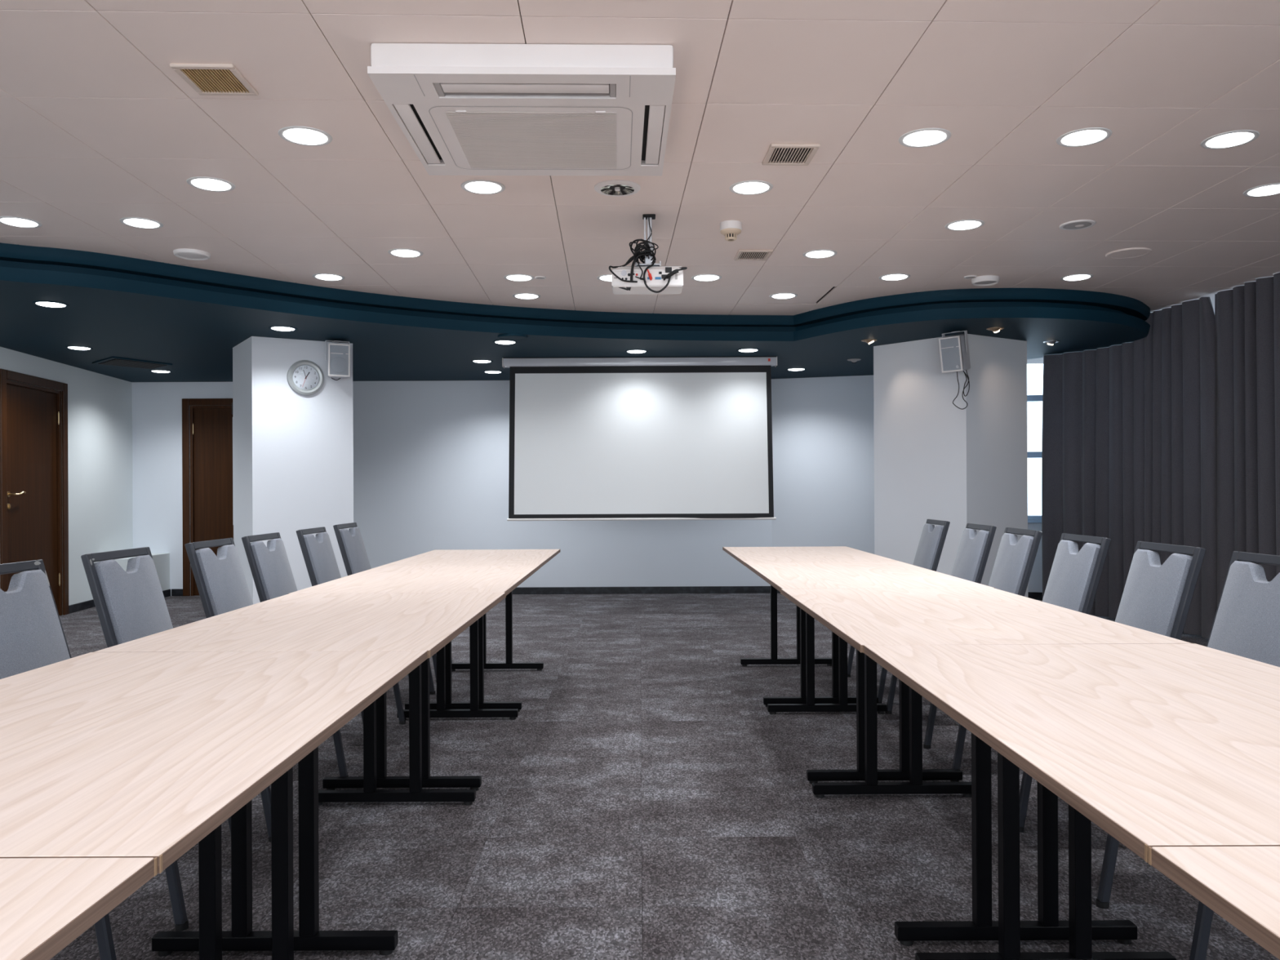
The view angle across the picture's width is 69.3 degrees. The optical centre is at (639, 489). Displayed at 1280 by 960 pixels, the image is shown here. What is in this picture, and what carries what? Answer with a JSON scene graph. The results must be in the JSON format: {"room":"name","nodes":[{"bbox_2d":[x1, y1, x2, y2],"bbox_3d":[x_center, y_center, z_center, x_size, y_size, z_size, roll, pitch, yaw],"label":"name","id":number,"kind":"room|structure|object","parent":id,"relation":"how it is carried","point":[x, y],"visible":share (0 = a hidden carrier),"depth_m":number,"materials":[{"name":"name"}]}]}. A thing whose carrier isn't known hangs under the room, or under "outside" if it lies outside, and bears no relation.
{"room":"conference room","nodes":[
{"label":"conference room","id":0,"kind":"room"},
{"bbox_2d":[0,346,133,605],"bbox_3d":[-4.714,-0.158,3.222,0.120,2.620,13.600,0,0,-7],"label":"wall","id":1,"kind":"structure","parent":0,"point":[100,406],"depth_m":9.04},
{"bbox_2d":[0,368,68,615],"bbox_3d":[-5.263,0.092,8.000,0.174,2.125,1.084,0,0,-7],"label":"door","id":2,"kind":"structure","parent":1,"relation":"in","point":[34,479],"depth_m":8.04,"materials":[{"name":"brown wood"}]},
{"bbox_2d":[68,599,95,613],"bbox_3d":[-5.318,1.117,8.835,0.015,0.075,0.588,0,0,-7],"label":"baseboard","id":3,"kind":"structure","parent":1,"relation":"attached to","point":[76,607],"depth_m":8.79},
{"bbox_2d":[97,552,169,590],"bbox_3d":[-5.280,0.922,9.565,0.430,0.465,0.829,0,0,0],"label":"wall ledge","id":4,"kind":"object","parent":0,"point":[161,560],"visible":0.26,"depth_m":9.81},
{"bbox_2d":[232,336,353,604],"bbox_3d":[-2.819,-0.020,7.512,0.815,2.325,0.685,0,0,-30],"label":"column","id":5,"kind":"structure","parent":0,"point":[293,451],"depth_m":7.22,"materials":[{"name":"paint"}]},
{"bbox_2d":[286,360,324,395],"bbox_3d":[-2.604,-0.868,7.220,0.276,0.276,0.034,0,0,-30],"label":"wall clock","id":6,"kind":"object","parent":5,"relation":"attached to","point":[304,377],"visible":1,"depth_m":7.22,"materials":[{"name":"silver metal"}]},
{"bbox_2d":[324,340,350,377],"bbox_3d":[-2.370,-1.016,7.245,0.179,0.295,0.225,0,0,-27],"label":"loudspeaker","id":7,"kind":"object","parent":5,"relation":"attached to","point":[339,354],"visible":1,"depth_m":7.16,"materials":[{"name":"white plastic"}]},
{"bbox_2d":[329,344,348,375],"bbox_3d":[-2.326,-0.996,7.158,0.139,0.229,0.017,0,0,-27],"label":"grille","id":8,"kind":"object","parent":7,"relation":"attached to","point":[339,353],"depth_m":7.15,"materials":[{"name":"grey"}]},
{"bbox_2d":[132,380,772,595],"bbox_3d":[-2.026,-0.172,10.040,6.890,2.620,0.120,0,0,0],"label":"wall","id":9,"kind":"structure","parent":0,"point":[431,458],"depth_m":9.98,"materials":[{"name":"paint"}]},
{"bbox_2d":[182,398,233,595],"bbox_3d":[-4.420,0.088,10.013,1.010,2.125,0.174,0,0,0],"label":"door","id":10,"kind":"structure","parent":9,"relation":"in","point":[207,502],"depth_m":10.00,"materials":[{"name":"brown wood"}]},
{"bbox_2d":[511,586,770,594],"bbox_3d":[-1.242,1.097,9.973,5.335,0.075,0.015,0,0,0],"label":"baseboard","id":11,"kind":"structure","parent":9,"relation":"attached to","point":[671,589],"depth_m":9.96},
{"bbox_2d":[0,280,1147,382],"bbox_3d":[-0.705,-1.181,7.005,9.539,0.015,5.939,0,0,0],"label":"ceiling","id":12,"kind":"structure","parent":0,"point":[198,340],"depth_m":7.29,"materials":[{"name":"blue paint"}]},
{"bbox_2d":[31,301,69,307],"bbox_3d":[-3.691,-1.152,5.802,0.200,0.014,0.200,0,0,0],"label":"recessed light","id":13,"kind":"object","parent":12,"relation":"in","point":[46,304],"visible":1,"depth_m":5.77,"materials":[{"name":"white glass"}]},
{"bbox_2d":[92,356,172,368],"bbox_3d":[-4.620,-1.146,8.459,0.547,0.016,0.573,0,0,40],"label":"ceiling vent","id":14,"kind":"object","parent":12,"relation":"in","point":[112,361],"visible":1,"depth_m":8.40,"materials":[{"name":"blue paint"}]},
{"bbox_2d":[267,325,297,331],"bbox_3d":[-2.588,-1.158,6.712,0.200,0.014,0.200,0,0,0],"label":"recessed light","id":15,"kind":"object","parent":12,"relation":"in","point":[274,327],"visible":1,"depth_m":6.67,"materials":[{"name":"white glass"}]},
{"bbox_2d":[271,326,294,331],"bbox_3d":[-2.588,-1.157,6.712,0.161,0.013,0.161,0,0,0],"label":"diffuser","id":16,"kind":"object","parent":15,"relation":"attached to","point":[277,328],"depth_m":6.68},
{"bbox_2d":[497,333,528,340],"bbox_3d":[-0.977,-1.164,7.104,0.230,0.016,0.230,0,0,0],"label":"disc","id":17,"kind":"object","parent":12,"relation":"attached to","point":[504,336],"visible":1,"depth_m":7.07,"materials":[{"name":"blue paint"}]},
{"bbox_2d":[502,355,777,520],"bbox_3d":[0.002,-0.450,8.257,2.452,1.454,0.195,0,0,0],"label":"projection screen","id":18,"kind":"object","parent":12,"relation":"hanging from","point":[592,438],"visible":1,"depth_m":8.23,"materials":[{"name":"white fabric"}]},
{"bbox_2d":[0,0,1279,364],"bbox_3d":[-0.941,-1.415,3.286,14.061,0.080,15.485,0,0,0],"label":"ceiling","id":19,"kind":"structure","parent":0,"point":[98,128],"depth_m":3.79,"materials":[{"name":"paint"}]},
{"bbox_2d":[0,216,42,227],"bbox_3d":[-3.172,-1.358,4.729,0.200,0.014,0.200,0,0,0],"label":"recessed light","id":20,"kind":"object","parent":19,"relation":"in","point":[15,221],"visible":1,"depth_m":4.71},
{"bbox_2d":[0,217,37,226],"bbox_3d":[-3.172,-1.357,4.729,0.161,0.013,0.161,0,0,0],"label":"diffuser","id":21,"kind":"object","parent":20,"relation":"attached to","point":[17,222],"depth_m":4.71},
{"bbox_2d":[119,217,163,228],"bbox_3d":[-2.559,-1.361,4.755,0.200,0.014,0.200,0,0,0],"label":"recessed light","id":22,"kind":"object","parent":19,"relation":"in","point":[138,222],"visible":1,"depth_m":4.73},
{"bbox_2d":[124,218,159,227],"bbox_3d":[-2.559,-1.361,4.755,0.161,0.013,0.161,0,0,0],"label":"diffuser","id":23,"kind":"object","parent":22,"relation":"attached to","point":[138,223],"depth_m":4.73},
{"bbox_2d":[173,248,210,260],"bbox_3d":[-2.593,-1.356,5.361,0.196,0.022,0.196,0,0,0],"label":"ceiling speaker","id":24,"kind":"object","parent":19,"relation":"attached to","point":[183,253],"visible":1,"depth_m":5.33,"materials":[{"name":"white plastic"}]},
{"bbox_2d":[186,176,235,191],"bbox_3d":[-1.927,-1.364,4.161,0.200,0.014,0.200,0,0,0],"label":"recessed light","id":25,"kind":"object","parent":19,"relation":"in","point":[210,184],"visible":1,"depth_m":4.14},
{"bbox_2d":[191,178,231,191],"bbox_3d":[-1.927,-1.364,4.161,0.161,0.013,0.161,0,0,0],"label":"diffuser","id":26,"kind":"object","parent":25,"relation":"attached to","point":[210,184],"depth_m":4.14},
{"bbox_2d":[169,62,258,95],"bbox_3d":[-1.419,-1.367,3.095,0.202,0.012,0.222,0,0,-2],"label":"ceiling vent","id":27,"kind":"object","parent":19,"relation":"in","point":[206,79],"visible":1,"depth_m":3.08,"materials":[{"name":"beige plastic"}]},
{"bbox_2d":[278,125,332,146],"bbox_3d":[-1.301,-1.367,3.603,0.200,0.014,0.200,0,0,0],"label":"recessed light","id":28,"kind":"object","parent":19,"relation":"in","point":[299,135],"visible":1,"depth_m":3.58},
{"bbox_2d":[283,128,327,144],"bbox_3d":[-1.301,-1.367,3.603,0.161,0.013,0.161,0,0,0],"label":"diffuser","id":29,"kind":"object","parent":28,"relation":"attached to","point":[299,136],"depth_m":3.58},
{"bbox_2d":[312,273,345,280],"bbox_3d":[-2.011,-1.364,5.981,0.200,0.014,0.200,0,0,0],"label":"recessed light","id":30,"kind":"object","parent":19,"relation":"in","point":[328,277],"visible":1,"depth_m":5.95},
{"bbox_2d":[387,248,422,257],"bbox_3d":[-1.363,-1.367,5.385,0.200,0.014,0.200,0,0,0],"label":"recessed light","id":31,"kind":"object","parent":19,"relation":"in","point":[400,252],"visible":1,"depth_m":5.35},
{"bbox_2d":[391,249,419,257],"bbox_3d":[-1.363,-1.367,5.385,0.161,0.013,0.161,0,0,0],"label":"diffuser","id":32,"kind":"object","parent":31,"relation":"attached to","point":[400,253],"depth_m":5.36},
{"bbox_2d":[461,179,505,194],"bbox_3d":[-0.715,-1.370,4.219,0.200,0.014,0.200,0,0,0],"label":"recessed light","id":33,"kind":"object","parent":19,"relation":"in","point":[475,186],"visible":1,"depth_m":4.19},
{"bbox_2d":[465,182,501,193],"bbox_3d":[-0.715,-1.370,4.219,0.161,0.013,0.161,0,0,0],"label":"diffuser","id":34,"kind":"object","parent":33,"relation":"attached to","point":[472,187],"depth_m":4.20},
{"bbox_2d":[503,274,534,281],"bbox_3d":[-0.787,-1.370,6.024,0.200,0.014,0.200,0,0,0],"label":"recessed light","id":35,"kind":"object","parent":19,"relation":"in","point":[519,277],"visible":1,"depth_m":5.99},
{"bbox_2d":[506,275,531,280],"bbox_3d":[-0.787,-1.369,6.024,0.161,0.013,0.161,0,0,0],"label":"diffuser","id":36,"kind":"object","parent":35,"relation":"attached to","point":[512,277],"depth_m":5.99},
{"bbox_2d":[367,43,675,176],"bbox_3d":[-0.374,-1.326,3.315,0.948,0.104,0.924,0,0,-1],"label":"air conditioner","id":37,"kind":"object","parent":19,"relation":"attached to","point":[463,109],"visible":1,"depth_m":3.09,"materials":[{"name":"white plastic"}]},
{"bbox_2d":[444,110,617,168],"bbox_3d":[-0.376,-1.283,3.408,0.592,0.018,0.570,0,0,0],"label":"grille","id":38,"kind":"object","parent":37,"relation":"attached to","point":[482,139],"depth_m":3.37,"materials":[{"name":"white plastic"}]},
{"bbox_2d":[512,293,540,299],"bbox_3d":[-0.809,-1.370,6.601,0.200,0.014,0.200,0,0,0],"label":"recessed light","id":39,"kind":"object","parent":19,"relation":"in","point":[519,295],"visible":1,"depth_m":6.57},
{"bbox_2d":[515,293,537,298],"bbox_3d":[-0.809,-1.369,6.601,0.161,0.013,0.161,0,0,0],"label":"diffuser","id":40,"kind":"object","parent":39,"relation":"attached to","point":[517,295],"depth_m":6.57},
{"bbox_2d":[0,242,1150,341],"bbox_3d":[-0.716,-1.277,6.271,9.786,0.207,1.764,0,0,-17],"label":"trim","id":41,"kind":"structure","parent":19,"relation":"attached to","point":[18,263],"depth_m":6.53,"materials":[{"name":"blue paint"}]},
{"bbox_2d":[594,179,640,196],"bbox_3d":[-0.103,-1.373,4.237,0.212,0.014,0.212,0,0,0],"label":"recessed light","id":42,"kind":"object","parent":19,"relation":"in","point":[614,188],"visible":1,"depth_m":4.23,"materials":[{"name":"white plastic"}]},
{"bbox_2d":[611,213,683,294],"bbox_3d":[0.037,-1.187,4.740,0.356,0.387,0.286,0,0,0],"label":"projector","id":43,"kind":"object","parent":19,"relation":"hanging from","point":[658,273],"visible":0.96,"depth_m":4.61,"materials":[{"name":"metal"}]},
{"bbox_2d":[608,253,637,282],"bbox_3d":[-0.085,-1.099,4.613,0.157,0.151,0.078,0,0,-17],"label":"cable","id":44,"kind":"object","parent":43,"relation":"attached to","point":[632,260],"visible":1,"depth_m":4.58,"materials":[{"name":"black rubber"}]},
{"bbox_2d":[625,217,658,282],"bbox_3d":[0.008,-1.195,4.635,0.168,0.345,0.126,0,0,0],"label":"cable tangle","id":45,"kind":"object","parent":43,"relation":"attached to","point":[637,250],"visible":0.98,"depth_m":4.60,"materials":[{"name":"black rubber"}]},
{"bbox_2d":[642,252,687,293],"bbox_3d":[0.122,-1.074,4.599,0.223,0.218,0.092,0,0,0],"label":"power cable","id":46,"kind":"object","parent":43,"relation":"attached to","point":[670,274],"visible":0.99,"depth_m":4.57,"materials":[{"name":"black rubber"}]},
{"bbox_2d":[691,274,721,281],"bbox_3d":[0.435,-1.376,6.051,0.200,0.014,0.200,0,0,0],"label":"recessed light","id":47,"kind":"object","parent":19,"relation":"in","point":[704,277],"visible":1,"depth_m":6.02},
{"bbox_2d":[693,275,718,280],"bbox_3d":[0.435,-1.375,6.051,0.161,0.013,0.161,0,0,0],"label":"diffuser","id":48,"kind":"object","parent":47,"relation":"attached to","point":[697,277],"depth_m":6.02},
{"bbox_2d":[720,220,742,241],"bbox_3d":[0.473,-1.338,4.819,0.114,0.088,0.114,0,0,0],"label":"smoke detector","id":49,"kind":"object","parent":19,"relation":"attached to","point":[730,229],"visible":1,"depth_m":4.78,"materials":[{"name":"white plastic"}]},
{"bbox_2d":[728,180,773,195],"bbox_3d":[0.509,-1.376,4.246,0.200,0.014,0.200,0,0,0],"label":"recessed light","id":50,"kind":"object","parent":19,"relation":"in","point":[747,187],"visible":1,"depth_m":4.22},
{"bbox_2d":[733,182,768,194],"bbox_3d":[0.509,-1.376,4.246,0.161,0.013,0.161,0,0,0],"label":"diffuser","id":51,"kind":"object","parent":50,"relation":"attached to","point":[740,188],"depth_m":4.22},
{"bbox_2d":[733,249,773,260],"bbox_3d":[0.667,-1.377,5.455,0.198,0.012,0.222,0,0,-2],"label":"ceiling vent","id":52,"kind":"object","parent":19,"relation":"in","point":[742,255],"visible":1,"depth_m":5.45,"materials":[{"name":"beige plastic"}]},
{"bbox_2d":[769,293,797,298],"bbox_3d":[1.028,-1.379,6.636,0.200,0.014,0.200,0,0,0],"label":"recessed light","id":53,"kind":"object","parent":19,"relation":"in","point":[778,295],"visible":1,"depth_m":6.60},
{"bbox_2d":[772,293,794,298],"bbox_3d":[1.028,-1.379,6.636,0.161,0.013,0.161,0,0,0],"label":"diffuser","id":54,"kind":"object","parent":53,"relation":"attached to","point":[774,295],"depth_m":6.61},
{"bbox_2d":[762,143,820,165],"bbox_3d":[0.620,-1.377,3.816,0.197,0.012,0.220,0,0,-2],"label":"ceiling vent","id":55,"kind":"object","parent":19,"relation":"in","point":[778,154],"visible":1,"depth_m":3.81,"materials":[{"name":"beige plastic"}]},
{"bbox_2d":[802,248,837,258],"bbox_3d":[1.060,-1.379,5.453,0.200,0.014,0.200,0,0,0],"label":"recessed light","id":56,"kind":"object","parent":19,"relation":"in","point":[823,253],"visible":1,"depth_m":5.42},
{"bbox_2d":[806,250,833,257],"bbox_3d":[1.060,-1.379,5.453,0.161,0.013,0.161,0,0,0],"label":"diffuser","id":57,"kind":"object","parent":56,"relation":"attached to","point":[811,254],"depth_m":5.42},
{"bbox_2d":[879,273,910,280],"bbox_3d":[1.667,-1.382,6.061,0.200,0.014,0.200,0,0,0],"label":"recessed light","id":58,"kind":"object","parent":19,"relation":"in","point":[892,277],"visible":1,"depth_m":6.03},
{"bbox_2d":[898,128,951,147],"bbox_3d":[1.123,-1.379,3.652,0.200,0.014,0.200,0,0,0],"label":"recessed light","id":59,"kind":"object","parent":19,"relation":"in","point":[925,137],"visible":1,"depth_m":3.63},
{"bbox_2d":[903,130,946,146],"bbox_3d":[1.123,-1.379,3.652,0.161,0.013,0.161,0,0,0],"label":"diffuser","id":60,"kind":"object","parent":59,"relation":"attached to","point":[913,138],"depth_m":3.63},
{"bbox_2d":[944,219,984,230],"bbox_3d":[1.706,-1.382,4.867,0.200,0.014,0.200,0,0,0],"label":"recessed light","id":61,"kind":"object","parent":19,"relation":"in","point":[963,224],"visible":1,"depth_m":4.84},
{"bbox_2d":[948,221,981,230],"bbox_3d":[1.706,-1.382,4.867,0.161,0.013,0.161,0,0,0],"label":"diffuser","id":62,"kind":"object","parent":61,"relation":"attached to","point":[955,225],"depth_m":4.84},
{"bbox_2d":[971,275,999,285],"bbox_3d":[2.282,-1.374,6.116,0.176,0.034,0.176,0,0,0],"label":"ceiling speaker","id":63,"kind":"object","parent":19,"relation":"attached to","point":[987,280],"visible":1,"depth_m":6.07,"materials":[{"name":"white plastic"}]},
{"bbox_2d":[1060,273,1093,280],"bbox_3d":[2.877,-1.388,6.096,0.200,0.014,0.200,0,0,0],"label":"recessed light","id":64,"kind":"object","parent":19,"relation":"in","point":[1081,276],"visible":1,"depth_m":6.07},
{"bbox_2d":[1063,275,1090,280],"bbox_3d":[2.877,-1.388,6.096,0.161,0.013,0.161,0,0,0],"label":"diffuser","id":65,"kind":"object","parent":64,"relation":"attached to","point":[1068,277],"depth_m":6.07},
{"bbox_2d":[1058,219,1096,230],"bbox_3d":[2.302,-1.433,4.872,0.176,0.110,0.176,0,0,0],"label":"unlit eyeball","id":66,"kind":"object","parent":19,"relation":"attached to","point":[1081,224],"visible":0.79,"depth_m":4.86,"materials":[{"name":"white plastic"}]},
{"bbox_2d":[1062,222,1092,229],"bbox_3d":[2.302,-1.386,4.872,0.141,0.003,0.141,0,0,0],"label":"grille","id":67,"kind":"object","parent":66,"relation":"attached to","point":[1068,225],"depth_m":4.87,"materials":[{"name":"grey plastic"}]},
{"bbox_2d":[1056,127,1112,146],"bbox_3d":[1.752,-1.383,3.655,0.200,0.014,0.200,0,0,0],"label":"recessed light","id":68,"kind":"object","parent":19,"relation":"in","point":[1090,135],"visible":1,"depth_m":3.63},
{"bbox_2d":[1061,129,1106,146],"bbox_3d":[1.752,-1.382,3.655,0.161,0.013,0.161,0,0,0],"label":"diffuser","id":69,"kind":"object","parent":68,"relation":"attached to","point":[1077,137],"depth_m":3.64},
{"bbox_2d":[1105,247,1151,259],"bbox_3d":[2.885,-1.389,5.468,0.244,0.010,0.244,0,0,0],"label":"ceiling speaker","id":70,"kind":"object","parent":19,"relation":"attached to","point":[1127,253],"visible":1,"depth_m":5.45},
{"bbox_2d":[1041,297,1217,638],"bbox_3d":[3.955,-0.158,7.512,0.224,2.476,1.926,0,0,-17],"label":"curtain","id":71,"kind":"object","parent":19,"relation":"hanging from","point":[1129,438],"visible":0.86,"depth_m":7.46,"materials":[{"name":"fabric"}]},
{"bbox_2d":[1200,129,1259,149],"bbox_3d":[2.348,-1.385,3.687,0.200,0.014,0.200,0,0,0],"label":"recessed light","id":72,"kind":"object","parent":19,"relation":"in","point":[1239,137],"visible":1,"depth_m":3.67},
{"bbox_2d":[1205,132,1253,147],"bbox_3d":[2.348,-1.385,3.687,0.161,0.013,0.161,0,0,0],"label":"diffuser","id":73,"kind":"object","parent":72,"relation":"attached to","point":[1225,140],"depth_m":3.67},
{"bbox_2d":[1214,272,1279,606],"bbox_3d":[4.207,-0.159,3.921,0.151,2.476,5.441,0,0,-1],"label":"curtain","id":74,"kind":"object","parent":19,"relation":"hanging from","point":[1247,316],"visible":0.85,"depth_m":6.26,"materials":[{"name":"fabric"}]},
{"bbox_2d":[1243,182,1279,196],"bbox_3d":[2.930,-1.388,4.316,0.200,0.014,0.200,0,0,0],"label":"recessed light","id":75,"kind":"object","parent":19,"relation":"in","point":[1268,189],"visible":1,"depth_m":4.30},
{"bbox_2d":[49,593,1279,959],"bbox_3d":[-0.694,1.157,3.450,12.600,0.050,14.300,0,0,0],"label":"floor","id":76,"kind":"structure","parent":0,"point":[643,798],"depth_m":3.07,"materials":[{"name":"carpet"}]},
{"bbox_2d":[0,857,157,959],"bbox_3d":[-0.896,0.757,0.347,0.797,0.750,1.223,0,0,0],"label":"conference table","id":77,"kind":"object","parent":76,"relation":"on","point":[46,904],"visible":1,"depth_m":0.87,"materials":[{"name":"brown wood"}]},
{"bbox_2d":[93,912,116,959],"bbox_3d":[-1.484,0.672,1.900,0.630,0.928,0.394,0,0,0],"label":"chair","id":78,"kind":"object","parent":76,"relation":"on","point":[102,927],"visible":0.02,"depth_m":2.07,"materials":[{"name":"grey metal"}]},
{"bbox_2d":[0,559,231,931],"bbox_3d":[-1.484,0.672,2.570,0.630,0.928,0.394,0,0,0],"label":"chair","id":79,"kind":"object","parent":76,"relation":"on","point":[33,637],"visible":0.25,"depth_m":2.59,"materials":[{"name":"grey fabric"}]},
{"bbox_2d":[80,546,271,841],"bbox_3d":[-1.484,0.672,3.170,0.630,0.928,0.394,0,0,0],"label":"chair","id":80,"kind":"object","parent":76,"relation":"on","point":[131,605],"visible":0.24,"depth_m":3.09,"materials":[{"name":"grey fabric"}]},
{"bbox_2d":[0,650,428,959],"bbox_3d":[-0.895,0.757,1.571,0.797,0.750,1.223,0,0,0],"label":"conference table","id":81,"kind":"object","parent":76,"relation":"on","point":[103,754],"visible":0.97,"depth_m":1.50,"materials":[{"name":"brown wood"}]},
{"bbox_2d":[184,537,363,776],"bbox_3d":[-1.454,0.671,3.790,0.630,0.928,0.394,0,0,0],"label":"chair","id":82,"kind":"object","parent":76,"relation":"on","point":[221,584],"visible":0.16,"depth_m":3.69,"materials":[{"name":"grey fabric"}]},
{"bbox_2d":[93,592,506,956],"bbox_3d":[-0.891,0.757,2.795,0.797,0.750,1.223,0,0,0],"label":"conference table","id":83,"kind":"object","parent":76,"relation":"on","point":[388,621],"visible":0.84,"depth_m":2.42,"materials":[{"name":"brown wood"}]},
{"bbox_2d":[241,532,405,724],"bbox_3d":[-1.449,0.671,4.290,0.630,0.928,0.394,0,0,0],"label":"chair","id":84,"kind":"object","parent":76,"relation":"on","point":[269,566],"visible":0.21,"depth_m":4.23,"materials":[{"name":"grey fabric"}]},
{"bbox_2d":[296,526,435,694],"bbox_3d":[-1.449,0.671,4.940,0.630,0.928,0.394,0,0,0],"label":"chair","id":85,"kind":"object","parent":76,"relation":"on","point":[317,552],"visible":0.23,"depth_m":4.87,"materials":[{"name":"grey fabric"}]},
{"bbox_2d":[333,522,452,682],"bbox_3d":[-1.484,0.672,5.620,0.630,0.928,0.394,0,0,0],"label":"chair","id":86,"kind":"object","parent":76,"relation":"on","point":[350,542],"visible":0.2,"depth_m":5.52,"materials":[{"name":"grey fabric"}]},
{"bbox_2d":[288,564,539,790],"bbox_3d":[-0.897,0.757,4.019,0.797,0.750,1.223,0,0,0],"label":"conference table","id":87,"kind":"object","parent":76,"relation":"on","point":[499,578],"visible":0.73,"depth_m":3.77,"materials":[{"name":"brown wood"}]},
{"bbox_2d":[382,549,559,711],"bbox_3d":[-0.899,0.757,5.243,0.797,0.750,1.223,0,0,0],"label":"conference table","id":88,"kind":"object","parent":76,"relation":"on","point":[438,557],"visible":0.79,"depth_m":5.14,"materials":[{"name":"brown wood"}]},
{"bbox_2d":[722,546,899,706],"bbox_3d":[0.932,0.747,5.335,0.797,0.752,1.246,0,0,0],"label":"conference table","id":89,"kind":"object","parent":76,"relation":"on","point":[820,553],"visible":0.66,"depth_m":5.12,"materials":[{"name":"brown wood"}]},
{"bbox_2d":[744,561,995,783],"bbox_3d":[0.933,0.747,4.088,0.797,0.752,1.246,0,0,0],"label":"conference table","id":90,"kind":"object","parent":76,"relation":"on","point":[815,575],"visible":0.77,"depth_m":3.80,"materials":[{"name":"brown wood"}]},
{"bbox_2d":[847,519,950,676],"bbox_3d":[1.540,0.657,5.720,0.630,0.928,0.394,0,0,0],"label":"chair","id":91,"kind":"object","parent":76,"relation":"on","point":[932,539],"visible":0.2,"depth_m":5.61,"materials":[{"name":"grey fabric"}]},
{"bbox_2d":[876,523,996,703],"bbox_3d":[1.540,0.657,5.000,0.630,0.928,0.394,0,0,0],"label":"chair","id":92,"kind":"object","parent":76,"relation":"on","point":[973,552],"visible":0.23,"depth_m":4.89,"materials":[{"name":"grey fabric"}]},
{"bbox_2d":[885,527,1042,714],"bbox_3d":[1.540,0.657,4.450,0.630,0.928,0.394,0,0,0],"label":"chair","id":93,"kind":"object","parent":76,"relation":"on","point":[1015,559],"visible":0.16,"depth_m":4.39,"materials":[{"name":"grey fabric"}]},
{"bbox_2d":[780,587,1191,946],"bbox_3d":[0.927,0.747,2.840,0.797,0.752,1.246,0,0,0],"label":"conference table","id":94,"kind":"object","parent":76,"relation":"on","point":[860,617],"visible":0.86,"depth_m":2.47,"materials":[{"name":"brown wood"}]},
{"bbox_2d":[923,533,1111,768],"bbox_3d":[1.540,0.657,3.830,0.630,0.928,0.394,0,0,0],"label":"chair","id":95,"kind":"object","parent":76,"relation":"on","point":[1074,576],"visible":0.26,"depth_m":3.75,"materials":[{"name":"grey fabric"}]},
{"bbox_2d":[862,643,1279,959],"bbox_3d":[0.932,0.747,1.593,0.797,0.752,1.246,0,0,0],"label":"conference table","id":96,"kind":"object","parent":76,"relation":"on","point":[1168,744],"visible":0.97,"depth_m":1.54,"materials":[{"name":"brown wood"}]},
{"bbox_2d":[1019,541,1205,832],"bbox_3d":[1.540,0.657,3.220,0.630,0.928,0.394,0,0,0],"label":"chair","id":97,"kind":"object","parent":76,"relation":"on","point":[1157,597],"visible":0.27,"depth_m":3.13,"materials":[{"name":"grey fabric"}]},
{"bbox_2d":[1096,551,1279,908],"bbox_3d":[1.540,0.657,2.670,0.630,0.928,0.394,0,0,0],"label":"chair","id":98,"kind":"object","parent":76,"relation":"on","point":[1246,624],"visible":0.24,"depth_m":2.67,"materials":[{"name":"grey fabric"}]},
{"bbox_2d":[1189,901,1213,959],"bbox_3d":[1.540,0.657,1.900,0.630,0.928,0.394,0,0,0],"label":"chair","id":99,"kind":"object","parent":76,"relation":"on","point":[1204,917],"visible":0.02,"depth_m":2.07,"materials":[{"name":"grey metal"}]},
{"bbox_2d":[1148,845,1279,959],"bbox_3d":[0.931,0.747,0.345,0.797,0.752,1.246,0,0,0],"label":"conference table","id":100,"kind":"object","parent":76,"relation":"on","point":[1241,885],"visible":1,"depth_m":0.89,"materials":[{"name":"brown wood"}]},
{"bbox_2d":[771,375,874,554],"bbox_3d":[2.376,-0.194,9.758,1.962,2.620,0.120,0,0,17],"label":"wall","id":101,"kind":"structure","parent":0,"point":[823,428],"depth_m":9.82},
{"bbox_2d":[873,333,1027,597],"bbox_3d":[2.537,-0.047,7.586,0.720,2.325,0.961,0,0,-42],"label":"column","id":102,"kind":"structure","parent":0,"point":[935,459],"depth_m":7.34,"materials":[{"name":"paint"}]},
{"bbox_2d":[938,330,970,373],"bbox_3d":[2.381,-1.044,6.976,0.229,0.333,0.184,0,0,-44],"label":"loudspeaker","id":103,"kind":"object","parent":102,"relation":"attached to","point":[953,349],"visible":1,"depth_m":6.91,"materials":[{"name":"white plastic"}]},
{"bbox_2d":[940,337,960,371],"bbox_3d":[2.324,-1.006,6.920,0.053,0.235,0.144,0,0,-44],"label":"grille","id":104,"kind":"object","parent":103,"relation":"attached to","point":[950,347],"depth_m":6.92,"materials":[{"name":"metal"}]},
{"bbox_2d":[952,369,969,409],"bbox_3d":[2.427,-0.756,7.000,0.131,0.310,0.006,0,0,0],"label":"cable","id":105,"kind":"object","parent":103,"relation":"hanging from","point":[966,375],"visible":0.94,"depth_m":7.00,"materials":[{"name":"black rubber"}]},
{"bbox_2d":[1027,522,1042,592],"bbox_3d":[4.237,-0.203,9.268,1.897,2.620,0.120,0,0,13],"label":"wall","id":106,"kind":"structure","parent":0,"point":[1035,582],"depth_m":9.27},
{"bbox_2d":[1026,395,1042,523],"bbox_3d":[4.231,-0.528,9.240,1.700,1.730,0.122,0,0,13],"label":"window","id":107,"kind":"structure","parent":106,"relation":"in","point":[1031,518],"depth_m":9.28,"materials":[{"name":"glass"}]},
{"bbox_2d":[1027,591,1042,599],"bbox_3d":[4.229,1.069,9.203,1.897,0.075,0.015,0,0,13],"label":"baseboard","id":108,"kind":"structure","parent":106,"relation":"attached to","point":[1034,595],"depth_m":9.26,"materials":[{"name":"plastic"}]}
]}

